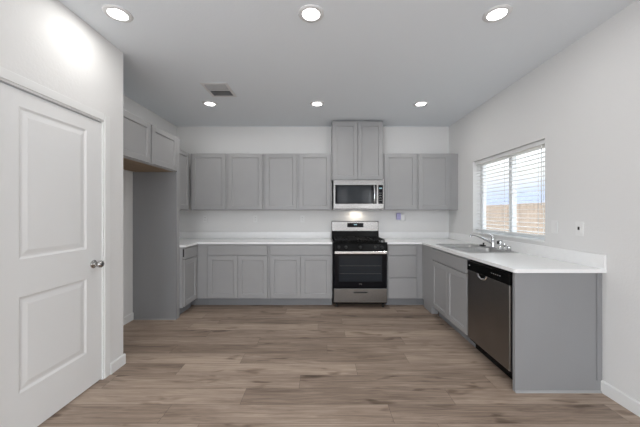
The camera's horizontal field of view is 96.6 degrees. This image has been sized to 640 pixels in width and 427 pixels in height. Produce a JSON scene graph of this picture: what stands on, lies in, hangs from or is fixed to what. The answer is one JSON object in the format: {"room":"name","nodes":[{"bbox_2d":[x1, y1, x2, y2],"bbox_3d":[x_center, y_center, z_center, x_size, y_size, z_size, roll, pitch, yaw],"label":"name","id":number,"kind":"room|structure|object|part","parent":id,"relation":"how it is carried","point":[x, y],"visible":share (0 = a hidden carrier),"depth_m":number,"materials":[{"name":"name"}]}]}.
{"room":"kitchen","nodes":[
{"label":"kitchen","id":0,"kind":"room"},
{"bbox_2d":[0,0,122,362],"bbox_3d":[-2.105,-0.040,1.354,0.730,2.740,2.308,0,0,0],"label":"wall","id":1,"kind":"structure","parent":0,"point":[45,43],"depth_m":2.06,"materials":[{"name":"white paint"}]},
{"bbox_2d":[0,67,109,426],"bbox_3d":[-1.769,0.269,1.893,0.182,2.123,0.901,0,0,0],"label":"door","id":2,"kind":"structure","parent":1,"relation":"in","point":[55,156],"depth_m":1.83,"materials":[{"name":"paint"}]},
{"bbox_3d":[-1.714,0.393,2.192,0.072,0.064,0.064,0,0,0],"label":"knob","id":3,"kind":"part","parent":2,"relation":"part of","materials":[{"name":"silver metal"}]},
{"bbox_2d":[110,312,133,374],"bbox_3d":[-2.038,1.285,1.877,0.624,0.090,3.353,0,0,0],"label":"baseboard","id":4,"kind":"structure","parent":1,"relation":"attached to","point":[120,361],"depth_m":2.47,"materials":[{"name":"paint"}]},
{"bbox_2d":[123,95,176,316],"bbox_3d":[-2.410,-0.040,3.579,0.120,2.740,2.142,0,0,0],"label":"wall","id":5,"kind":"structure","parent":0,"point":[129,105],"depth_m":3.50,"materials":[{"name":"white paint"}]},
{"bbox_2d":[123,109,176,171],"bbox_3d":[-2.065,-0.733,3.042,0.526,0.444,1.060,0,0,0],"label":"upper cabinet","id":6,"kind":"object","parent":5,"relation":"attached to","point":[147,147],"visible":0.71,"depth_m":3.00,"materials":[{"name":"grey paint"}]},
{"bbox_3d":[-1.812,-0.736,2.768,0.020,0.419,0.497,0,0,0],"label":"cabinet door","id":7,"kind":"part","parent":6,"relation":"part of","materials":[{"name":"grey paint"}]},
{"bbox_3d":[-1.812,-0.736,3.304,0.020,0.419,0.515,0,0,0],"label":"cabinet door","id":8,"kind":"part","parent":6,"relation":"part of","materials":[{"name":"grey paint"}]},
{"bbox_2d":[179,149,188,209],"bbox_3d":[-2.156,-0.475,3.975,0.343,0.860,0.660,0,0,0],"label":"upper cabinet","id":9,"kind":"object","parent":5,"relation":"attached to","point":[183,156],"visible":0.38,"depth_m":4.14,"materials":[{"name":"grey paint"}]},
{"bbox_2d":[177,127,448,239],"bbox_3d":[-0.110,-0.040,4.710,4.720,2.740,0.120,0,0,0],"label":"wall","id":10,"kind":"structure","parent":0,"point":[192,140],"depth_m":4.65,"materials":[{"name":"white paint"}]},
{"bbox_2d":[191,154,263,209],"bbox_3d":[-1.427,-0.475,4.484,1.115,0.860,0.328,0,0,0],"label":"upper cabinet","id":11,"kind":"object","parent":10,"relation":"attached to","point":[218,181],"visible":1,"depth_m":4.33,"materials":[{"name":"grey paint"}]},
{"bbox_3d":[-1.705,-0.477,4.330,0.516,0.840,0.020,0,0,0],"label":"cabinet door","id":12,"kind":"part","parent":11,"relation":"part of","materials":[{"name":"grey paint"}]},
{"bbox_3d":[-1.151,-0.477,4.330,0.518,0.840,0.020,0,0,0],"label":"cabinet door","id":13,"kind":"part","parent":11,"relation":"part of","materials":[{"name":"grey paint"}]},
{"bbox_2d":[179,232,330,237],"bbox_3d":[-1.095,0.359,4.144,2.509,0.103,1.009,0,0,0],"label":"backsplash","id":14,"kind":"structure","parent":10,"relation":"attached to","point":[181,234],"depth_m":4.63,"materials":[{"name":"stone"}]},
{"bbox_2d":[264,154,331,209],"bbox_3d":[-0.351,-0.475,4.484,1.033,0.860,0.328,0,0,0],"label":"upper cabinet","id":15,"kind":"object","parent":10,"relation":"attached to","point":[291,181],"visible":1,"depth_m":4.33,"materials":[{"name":"grey paint"}]},
{"bbox_3d":[-0.609,-0.477,4.330,0.474,0.840,0.020,0,0,0],"label":"cabinet door","id":16,"kind":"part","parent":15,"relation":"part of","materials":[{"name":"grey paint"}]},
{"bbox_3d":[-0.095,-0.477,4.330,0.476,0.840,0.020,0,0,0],"label":"cabinet door","id":17,"kind":"part","parent":15,"relation":"part of","materials":[{"name":"grey paint"}]},
{"bbox_2d":[331,121,382,181],"bbox_3d":[0.555,-0.944,4.476,0.773,0.897,0.343,0,0,0],"label":"upper cabinet","id":18,"kind":"object","parent":10,"relation":"attached to","point":[356,146],"visible":0.98,"depth_m":4.32,"materials":[{"name":"grey paint"}]},
{"bbox_3d":[0.366,-0.940,4.315,0.371,0.870,0.020,0,0,0],"label":"cabinet door","id":19,"kind":"part","parent":18,"relation":"part of","materials":[{"name":"grey paint"}]},
{"bbox_2d":[332,180,383,209],"bbox_3d":[0.562,-0.271,4.417,0.756,0.444,0.457,0,0,0],"label":"microwave","id":20,"kind":"object","parent":18,"relation":"attached to","point":[346,194],"visible":1,"depth_m":4.24,"materials":[{"name":"metal"}]},
{"bbox_3d":[0.887,-0.278,4.245,0.070,0.281,0.003,0,0,0],"label":"control panel","id":21,"kind":"part","parent":20,"relation":"part of","materials":[{"name":"black glass"}]},
{"bbox_3d":[0.744,-0.940,4.315,0.371,0.870,0.020,0,0,0],"label":"cabinet door","id":22,"kind":"part","parent":18,"relation":"part of","materials":[{"name":"grey paint"}]},
{"bbox_2d":[396,213,404,221],"bbox_3d":[1.290,0.071,4.620,0.140,0.147,0.060,0,0,0],"label":"air freshener","id":23,"kind":"object","parent":10,"relation":"attached to","point":[401,217],"visible":1,"depth_m":4.59,"materials":[{"name":"white plastic"}]},
{"bbox_2d":[396,213,400,219],"bbox_3d":[1.255,0.054,4.615,0.070,0.112,0.050,0,0,0],"label":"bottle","id":24,"kind":"object","parent":23,"relation":"on","point":[398,215],"depth_m":4.59,"materials":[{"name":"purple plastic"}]},
{"bbox_2d":[382,154,457,209],"bbox_3d":[1.518,-0.475,4.484,1.141,0.860,0.328,0,0,0],"label":"upper cabinet","id":25,"kind":"object","parent":10,"relation":"attached to","point":[411,181],"visible":1,"depth_m":4.33,"materials":[{"name":"grey paint"}]},
{"bbox_3d":[1.204,-0.477,4.330,0.485,0.840,0.020,0,0,0],"label":"cabinet door","id":26,"kind":"part","parent":25,"relation":"part of","materials":[{"name":"grey paint"}]},
{"bbox_3d":[1.714,-0.477,4.330,0.475,0.840,0.020,0,0,0],"label":"cabinet door","id":27,"kind":"part","parent":25,"relation":"part of","materials":[{"name":"grey paint"}]},
{"bbox_2d":[38,297,639,426],"bbox_3d":[-1.125,1.370,0.610,6.750,0.080,8.320,0,0,0],"label":"floor","id":28,"kind":"structure","parent":0,"point":[344,365],"depth_m":2.25,"materials":[{"name":"wood"}]},
{"bbox_2d":[133,137,178,319],"bbox_3d":[-2.078,0.188,3.591,0.541,2.285,0.093,0,0,0],"label":"panel","id":29,"kind":"object","parent":28,"relation":"on","point":[155,194],"visible":1,"depth_m":3.56,"materials":[{"name":"grey laminate"}]},
{"bbox_3d":[-2.070,1.324,3.550,0.525,0.012,0.010,0,0,0],"label":"shoe molding","id":30,"kind":"part","parent":29,"relation":"part of","materials":[{"name":"grey paint"}]},
{"bbox_2d":[179,245,196,314],"bbox_3d":[-2.038,0.885,3.845,0.575,0.890,0.405,0,0,0],"label":"base cabinet","id":31,"kind":"object","parent":28,"relation":"on","point":[187,255],"visible":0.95,"depth_m":3.76,"materials":[{"name":"grey paint"}]},
{"bbox_3d":[-1.760,0.525,3.845,0.020,0.134,0.363,0,0,0],"label":"drawer","id":32,"kind":"part","parent":31,"relation":"part of","materials":[{"name":"grey paint"}]},
{"bbox_3d":[-1.760,0.905,3.845,0.020,0.594,0.363,0,0,0],"label":"cabinet door","id":33,"kind":"part","parent":31,"relation":"part of","materials":[{"name":"grey paint"}]},
{"bbox_2d":[191,244,208,304],"bbox_3d":[-1.982,0.885,4.346,0.731,0.890,0.592,0,0,0],"label":"base cabinet","id":34,"kind":"object","parent":28,"relation":"on","point":[201,299],"visible":0.18,"depth_m":4.05,"materials":[{"name":"grey paint"}]},
{"bbox_2d":[207,244,269,304],"bbox_3d":[-1.176,0.885,4.338,0.878,0.890,0.615,0,0,0],"label":"base cabinet","id":35,"kind":"object","parent":28,"relation":"on","point":[237,274],"visible":0.97,"depth_m":4.04,"materials":[{"name":"grey paint"}]},
{"bbox_3d":[-1.388,0.905,4.040,0.418,0.594,0.020,0,0,0],"label":"cabinet door","id":36,"kind":"part","parent":35,"relation":"part of","materials":[{"name":"grey paint"}]},
{"bbox_3d":[-1.178,0.525,4.040,0.838,0.134,0.020,0,0,0],"label":"drawer","id":37,"kind":"part","parent":35,"relation":"part of","materials":[{"name":"grey paint"}]},
{"bbox_3d":[-0.967,0.905,4.040,0.416,0.594,0.020,0,0,0],"label":"cabinet door","id":38,"kind":"part","parent":35,"relation":"part of","materials":[{"name":"grey paint"}]},
{"bbox_2d":[269,244,331,304],"bbox_3d":[-0.287,0.885,4.338,0.895,0.890,0.615,0,0,0],"label":"base cabinet","id":39,"kind":"object","parent":28,"relation":"on","point":[299,274],"visible":0.99,"depth_m":4.04,"materials":[{"name":"grey paint"}]},
{"bbox_2d":[179,232,331,246],"bbox_3d":[-1.095,0.373,4.144,2.509,0.131,1.009,0,0,0],"label":"countertop","id":40,"kind":"structure","parent":39,"relation":"on","point":[186,239],"depth_m":4.59,"materials":[{"name":"white stone"}]},
{"bbox_3d":[-0.504,0.905,4.040,0.426,0.594,0.020,0,0,0],"label":"cabinet door","id":41,"kind":"part","parent":39,"relation":"part of","materials":[{"name":"grey paint"}]},
{"bbox_3d":[-0.289,0.525,4.040,0.855,0.134,0.020,0,0,0],"label":"drawer","id":42,"kind":"part","parent":39,"relation":"part of","materials":[{"name":"grey paint"}]},
{"bbox_3d":[-0.074,0.905,4.040,0.424,0.594,0.020,0,0,0],"label":"cabinet door","id":43,"kind":"part","parent":39,"relation":"part of","materials":[{"name":"grey paint"}]},
{"bbox_2d":[332,221,387,306],"bbox_3d":[0.552,0.730,4.285,0.756,1.200,0.719,0,0,0],"label":"gas range","id":44,"kind":"object","parent":28,"relation":"on","point":[359,255],"visible":1,"depth_m":3.99,"materials":[{"name":"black metal"}]},
{"bbox_3d":[0.552,0.211,4.606,0.748,0.154,0.020,0,0,0],"label":"backguard panel","id":45,"kind":"part","parent":44,"relation":"part of","materials":[{"name":"metal"}]},
{"bbox_2d":[332,239,386,243],"bbox_3d":[0.552,0.423,4.317,0.756,0.023,0.655,0,0,0],"label":"cooktop","id":46,"kind":"object","parent":44,"relation":"in","point":[334,241],"depth_m":4.03,"materials":[{"name":"black metal"}]},
{"bbox_3d":[0.552,1.157,4.006,0.748,0.197,0.036,0,0,0],"label":"storage drawer","id":47,"kind":"part","parent":44,"relation":"part of","materials":[{"name":"metal"}]},
{"bbox_2d":[334,251,386,287],"bbox_3d":[0.552,0.787,3.975,0.748,0.520,0.098,0,0,0],"label":"oven","id":48,"kind":"object","parent":44,"relation":"in","point":[352,269],"depth_m":3.99,"materials":[{"name":"black glass"}]},
{"bbox_3d":[0.552,0.483,4.002,0.756,0.093,0.036,0,0,0],"label":"control panel","id":49,"kind":"part","parent":44,"relation":"part of","materials":[{"name":"black metal"}]},
{"bbox_2d":[385,244,416,304],"bbox_3d":[1.149,0.885,4.338,0.425,0.890,0.615,0,0,0],"label":"base cabinet","id":50,"kind":"object","parent":28,"relation":"on","point":[401,258],"visible":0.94,"depth_m":4.03,"materials":[{"name":"grey paint"}]},
{"bbox_3d":[1.152,1.062,4.040,0.406,0.281,0.020,0,0,0],"label":"drawer","id":51,"kind":"part","parent":50,"relation":"part of","materials":[{"name":"grey paint"}]},
{"bbox_3d":[1.152,0.756,4.040,0.406,0.297,0.020,0,0,0],"label":"drawer","id":52,"kind":"part","parent":50,"relation":"part of","materials":[{"name":"grey paint"}]},
{"bbox_3d":[1.152,0.525,4.040,0.406,0.134,0.020,0,0,0],"label":"drawer","id":53,"kind":"part","parent":50,"relation":"part of","materials":[{"name":"grey paint"}]},
{"bbox_2d":[415,244,423,304],"bbox_3d":[1.724,0.885,4.346,0.720,0.890,0.592,0,0,0],"label":"cabinet filler","id":54,"kind":"object","parent":28,"relation":"on","point":[419,301],"visible":0.11,"depth_m":4.05,"materials":[{"name":"grey paint"}]},
{"bbox_2d":[422,244,437,313],"bbox_3d":[1.492,0.885,3.870,0.105,0.890,0.356,0,0,0],"label":"cabinet filler","id":55,"kind":"object","parent":28,"relation":"on","point":[427,259],"visible":0.71,"depth_m":3.85,"materials":[{"name":"grey paint"}]},
{"bbox_2d":[432,247,475,347],"bbox_3d":[1.757,0.885,3.243,0.650,0.890,0.895,0,0,0],"label":"base cabinet","id":56,"kind":"object","parent":28,"relation":"on","point":[449,270],"visible":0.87,"depth_m":3.15,"materials":[{"name":"grey paint"}]},
{"bbox_3d":[1.442,0.905,3.462,0.020,0.594,0.433,0,0,0],"label":"cabinet door","id":57,"kind":"part","parent":56,"relation":"part of","materials":[{"name":"grey paint"}]},
{"bbox_3d":[1.442,0.905,3.022,0.020,0.594,0.435,0,0,0],"label":"cabinet door","id":58,"kind":"part","parent":56,"relation":"part of","materials":[{"name":"grey paint"}]},
{"bbox_2d":[379,232,606,272],"bbox_3d":[1.510,0.373,3.367,1.157,0.131,2.564,0,0,0],"label":"countertop","id":59,"kind":"structure","parent":56,"relation":"on","point":[530,258],"depth_m":2.57,"materials":[{"name":"white stone"}]},
{"bbox_2d":[437,244,517,252],"bbox_3d":[1.775,0.492,3.345,0.520,0.173,0.820,0,0,0],"label":"sink","id":60,"kind":"object","parent":59,"relation":"in","point":[476,248],"visible":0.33,"depth_m":3.33,"materials":[{"name":"metal"}]},
{"bbox_3d":[1.752,0.494,3.544,0.421,0.170,0.370,0,0,0],"label":"bowl","id":61,"kind":"part","parent":60,"relation":"part of","materials":[{"name":"metal"}]},
{"bbox_3d":[1.752,0.494,3.146,0.421,0.170,0.370,0,0,0],"label":"bowl","id":62,"kind":"part","parent":60,"relation":"part of","materials":[{"name":"metal"}]},
{"bbox_2d":[497,240,502,249],"bbox_3d":[1.992,0.352,3.175,0.060,0.107,0.048,0,0,0],"label":"sprayer","id":63,"kind":"object","parent":60,"relation":"on","point":[499,241],"visible":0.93,"depth_m":3.16,"materials":[{"name":"silver metal"}]},
{"bbox_2d":[469,233,497,248],"bbox_3d":[1.878,0.319,3.310,0.292,0.175,0.240,0,0,0],"label":"faucet","id":64,"kind":"object","parent":59,"relation":"on","point":[492,242],"visible":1,"depth_m":3.31,"materials":[{"name":"silver metal"}]},
{"bbox_3d":[1.863,0.303,3.319,0.262,0.120,0.029,0,0,4],"label":"spout","id":65,"kind":"part","parent":64,"relation":"part of","materials":[{"name":"silver metal"}]},
{"bbox_2d":[467,260,512,379],"bbox_3d":[1.737,0.886,2.468,0.630,0.863,0.632,0,0,0],"label":"dishwasher","id":66,"kind":"object","parent":28,"relation":"on","point":[490,288],"visible":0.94,"depth_m":2.39,"materials":[{"name":"silver metal"}]},
{"bbox_3d":[1.439,0.504,2.469,0.028,0.092,0.622,0,0,0],"label":"control panel","id":67,"kind":"part","parent":66,"relation":"part of","materials":[{"name":"black ceramic"}]},
{"bbox_3d":[1.532,1.274,2.468,0.040,0.088,0.632,0,0,0],"label":"toe panel","id":68,"kind":"part","parent":66,"relation":"part of","materials":[{"name":"black metal"}]},
{"bbox_3d":[1.442,0.877,2.158,0.021,0.650,0.008,0,0,0],"label":"edge trim","id":69,"kind":"part","parent":66,"relation":"part of","materials":[{"name":"metal"}]},
{"bbox_2d":[513,273,601,392],"bbox_3d":[1.764,0.885,2.123,0.648,0.890,0.041,0,0,0],"label":"end panel","id":70,"kind":"object","parent":28,"relation":"on","point":[557,317],"visible":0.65,"depth_m":2.12,"materials":[{"name":"grey laminate"}]},
{"bbox_3d":[1.757,1.323,2.108,0.634,0.015,0.013,0,0,0],"label":"shoe molding","id":71,"kind":"part","parent":70,"relation":"part of","materials":[{"name":"grey paint"}]},
{"bbox_2d":[59,0,635,126],"bbox_3d":[-1.125,-1.460,0.610,6.750,0.100,8.320,0,0,0],"label":"ceiling","id":72,"kind":"structure","parent":0,"point":[366,60],"depth_m":2.50,"materials":[{"name":"white paint"}]},
{"bbox_2d":[102,4,132,22],"bbox_3d":[-1.435,-1.404,2.014,0.184,0.010,0.184,0,0,0],"label":"recessed light","id":73,"kind":"object","parent":72,"relation":"in","point":[115,12],"visible":1,"depth_m":2.00,"materials":[{"name":"white plastic"}]},
{"bbox_2d":[202,101,217,106],"bbox_3d":[-1.430,-1.404,3.670,0.184,0.010,0.184,0,0,0],"label":"recessed light","id":74,"kind":"object","parent":72,"relation":"in","point":[207,103],"visible":1,"depth_m":3.66,"materials":[{"name":"white"}]},
{"bbox_2d":[200,83,236,96],"bbox_3d":[-1.165,-1.404,3.265,0.296,0.011,0.370,0,0,0],"label":"ceiling vent","id":75,"kind":"object","parent":72,"relation":"in","point":[214,89],"visible":1,"depth_m":3.24,"materials":[{"name":"white metal"}]},
{"bbox_2d":[298,4,323,22],"bbox_3d":[-0.070,-1.404,2.014,0.184,0.010,0.184,0,0,0],"label":"recessed light","id":76,"kind":"object","parent":72,"relation":"in","point":[311,13],"visible":1,"depth_m":2.01,"materials":[{"name":"white plastic"}]},
{"bbox_2d":[310,101,323,106],"bbox_3d":[-0.050,-1.404,3.670,0.184,0.010,0.184,0,0,0],"label":"recessed light","id":77,"kind":"object","parent":72,"relation":"in","point":[313,103],"visible":1,"depth_m":3.66,"materials":[{"name":"white"}]},
{"bbox_2d":[413,101,428,106],"bbox_3d":[1.287,-1.404,3.670,0.184,0.010,0.184,0,0,0],"label":"recessed light","id":78,"kind":"object","parent":72,"relation":"in","point":[419,103],"visible":1,"depth_m":3.66,"materials":[{"name":"white plastic"}]},
{"bbox_2d":[482,4,512,22],"bbox_3d":[1.244,-1.404,2.014,0.184,0.010,0.184,0,0,0],"label":"recessed light","id":79,"kind":"object","parent":72,"relation":"in","point":[499,12],"visible":1,"depth_m":2.00,"materials":[{"name":"white plastic"}]},
{"bbox_2d":[449,0,639,401],"bbox_3d":[2.170,-0.040,0.600,0.160,2.740,8.100,0,0,0],"label":"wall","id":80,"kind":"structure","parent":0,"point":[584,100],"depth_m":2.21,"materials":[{"name":"white paint"}]},
{"bbox_2d":[472,146,544,241],"bbox_3d":[2.159,-0.212,3.290,0.173,0.974,1.258,0,0,0],"label":"window","id":81,"kind":"structure","parent":80,"relation":"in","point":[483,201],"depth_m":3.28,"materials":[{"name":"plastic"}]},
{"bbox_3d":[2.134,0.267,3.290,0.123,0.016,1.258,0,0,0],"label":"sill","id":82,"kind":"part","parent":81,"relation":"part of","materials":[{"name":"paint"}]},
{"bbox_2d":[475,139,544,236],"bbox_3d":[2.141,-0.234,3.290,0.068,0.928,1.244,0,0,0],"label":"window blind","id":83,"kind":"object","parent":81,"relation":"attached to","point":[541,143],"visible":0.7,"depth_m":3.11,"materials":[{"name":"white plastic"}]},
{"bbox_3d":[2.145,-0.220,3.290,0.054,0.870,0.004,0,0,0],"label":"ladder cord","id":84,"kind":"part","parent":83,"relation":"part of","materials":[{"name":"white fabric"}]},
{"bbox_3d":[2.145,-0.676,3.290,0.060,0.043,1.244,0,0,0],"label":"head rail","id":85,"kind":"part","parent":83,"relation":"part of","materials":[{"name":"white plastic"}]},
{"bbox_3d":[2.145,0.222,3.290,0.052,0.017,1.240,0,0,0],"label":"rail","id":86,"kind":"part","parent":83,"relation":"part of","materials":[{"name":"white plastic"}]},
{"bbox_3d":[2.145,-0.220,2.780,0.054,0.870,0.004,0,0,0],"label":"ladder cord","id":87,"kind":"part","parent":83,"relation":"part of","materials":[{"name":"white fabric"}]},
{"bbox_2d":[575,221,583,235],"bbox_3d":[2.084,0.125,2.300,0.011,0.115,0.070,0,0,0],"label":"wall outlet","id":88,"kind":"object","parent":80,"relation":"attached to","point":[579,225],"visible":1,"depth_m":2.29,"materials":[{"name":"white plastic"}]},
{"bbox_2d":[577,224,580,232],"bbox_3d":[2.082,0.125,2.300,0.003,0.068,0.034,0,0,0],"label":"socket","id":89,"kind":"object","parent":88,"relation":"attached to","point":[578,225],"depth_m":2.30,"materials":[{"name":"white plastic"}]},
{"bbox_2d":[601,380,639,416],"bbox_3d":[2.083,1.285,-0.667,0.014,0.090,5.565,0,0,0],"label":"baseboard","id":90,"kind":"structure","parent":80,"relation":"attached to","point":[618,396],"depth_m":1.97,"materials":[{"name":"paint"}]},
{"label":"outside","id":91,"kind":"structure","parent":0,"visible":0},
{"bbox_3d":[31.145,1.630,20.000,57.710,0.100,80.000,0,0,0],"label":"ground","id":92,"kind":"structure","parent":91,"visible":0},
{"bbox_2d":[486,202,544,234],"bbox_3d":[6.065,0.646,10.000,0.150,1.868,14.000,0,0,0],"label":"fence","id":93,"kind":"object","parent":92,"relation":"on","point":[533,213],"visible":0.09,"depth_m":8.56,"materials":[{"name":"brown wood"}]},
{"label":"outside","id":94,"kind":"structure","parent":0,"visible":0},
{"bbox_2d":[486,192,544,204],"bbox_3d":[122.500,-5.043,170.000,55.000,14.545,300.000,0,0,0],"label":"hills","id":95,"kind":"structure","parent":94,"point":[519,199],"depth_m":161.25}
]}

